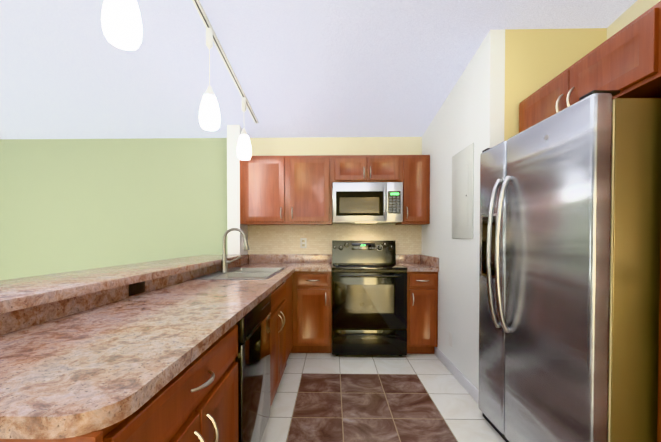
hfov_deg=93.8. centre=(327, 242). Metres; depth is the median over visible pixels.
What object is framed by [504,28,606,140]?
wall
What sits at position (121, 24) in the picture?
pendant light
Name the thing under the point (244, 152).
pendant light
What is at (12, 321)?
wall
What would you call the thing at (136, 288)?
outlet
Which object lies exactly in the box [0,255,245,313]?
bar
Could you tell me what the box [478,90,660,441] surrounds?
fridge
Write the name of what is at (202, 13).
rail
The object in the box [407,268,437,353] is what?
base cabinet
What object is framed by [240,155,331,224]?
upper cabinet
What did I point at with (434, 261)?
backsplash
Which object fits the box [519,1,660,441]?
upper cabinet
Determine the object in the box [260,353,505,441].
floor
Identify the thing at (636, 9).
wall
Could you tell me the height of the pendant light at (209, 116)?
0.664 m
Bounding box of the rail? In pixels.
[192,0,257,122]
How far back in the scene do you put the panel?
2.52 m
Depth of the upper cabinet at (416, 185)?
3.41 m
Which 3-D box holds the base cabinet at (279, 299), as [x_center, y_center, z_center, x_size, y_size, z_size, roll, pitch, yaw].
[-0.668,0.740,2.300,0.624,0.876,0.718,0,1,1]
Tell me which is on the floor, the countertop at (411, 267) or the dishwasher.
the dishwasher
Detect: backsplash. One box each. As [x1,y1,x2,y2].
[248,225,421,253]
[248,256,419,263]
[420,256,438,267]
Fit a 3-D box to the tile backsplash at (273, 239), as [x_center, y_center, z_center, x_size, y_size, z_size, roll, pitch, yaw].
[0.085,0.009,3.779,2.118,0.460,0.008,0,1,1]
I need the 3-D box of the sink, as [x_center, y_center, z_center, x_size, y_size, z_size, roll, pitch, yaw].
[-0.698,0.350,2.658,0.541,0.195,0.846,0,1,1]
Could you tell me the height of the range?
1.185 m
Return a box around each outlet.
[129,281,144,295]
[300,238,306,247]
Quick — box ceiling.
[0,0,636,138]
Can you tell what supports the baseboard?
attached to the wall at (471, 110)
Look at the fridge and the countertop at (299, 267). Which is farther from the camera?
the countertop at (299, 267)
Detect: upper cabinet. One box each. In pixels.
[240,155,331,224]
[332,155,403,187]
[396,155,429,224]
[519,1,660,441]
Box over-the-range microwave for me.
[333,182,402,223]
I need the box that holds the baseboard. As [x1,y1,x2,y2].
[434,347,478,402]
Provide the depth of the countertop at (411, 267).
3.13 m
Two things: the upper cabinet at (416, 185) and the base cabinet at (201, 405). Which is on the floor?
the base cabinet at (201, 405)
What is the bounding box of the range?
[332,241,406,355]
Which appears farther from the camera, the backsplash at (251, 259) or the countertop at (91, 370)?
the backsplash at (251, 259)
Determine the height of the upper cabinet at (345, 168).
0.309 m
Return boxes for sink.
[192,268,283,279]
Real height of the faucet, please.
0.384 m
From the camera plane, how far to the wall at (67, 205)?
3.83 m
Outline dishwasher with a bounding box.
[235,294,270,441]
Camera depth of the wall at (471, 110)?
2.56 m
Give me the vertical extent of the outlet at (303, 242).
0.122 m
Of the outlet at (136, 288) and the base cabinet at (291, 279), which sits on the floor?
the base cabinet at (291, 279)
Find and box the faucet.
[220,228,249,271]
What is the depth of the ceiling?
2.45 m
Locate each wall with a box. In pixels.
[0,125,247,334]
[0,137,421,279]
[421,29,504,390]
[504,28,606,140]
[607,0,660,38]
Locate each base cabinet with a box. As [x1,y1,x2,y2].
[0,325,237,441]
[248,280,287,407]
[288,272,295,356]
[296,272,331,352]
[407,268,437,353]
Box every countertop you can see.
[0,268,295,441]
[236,264,331,271]
[399,264,438,271]
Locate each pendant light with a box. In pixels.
[102,0,141,49]
[199,27,219,130]
[237,97,251,159]
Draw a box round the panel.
[452,143,473,238]
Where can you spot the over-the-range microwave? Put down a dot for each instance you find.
(367, 202)
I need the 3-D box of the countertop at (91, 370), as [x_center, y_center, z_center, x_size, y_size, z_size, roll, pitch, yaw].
[-0.669,0.291,1.797,0.642,0.038,2.550,0,1,1]
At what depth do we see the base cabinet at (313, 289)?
3.18 m

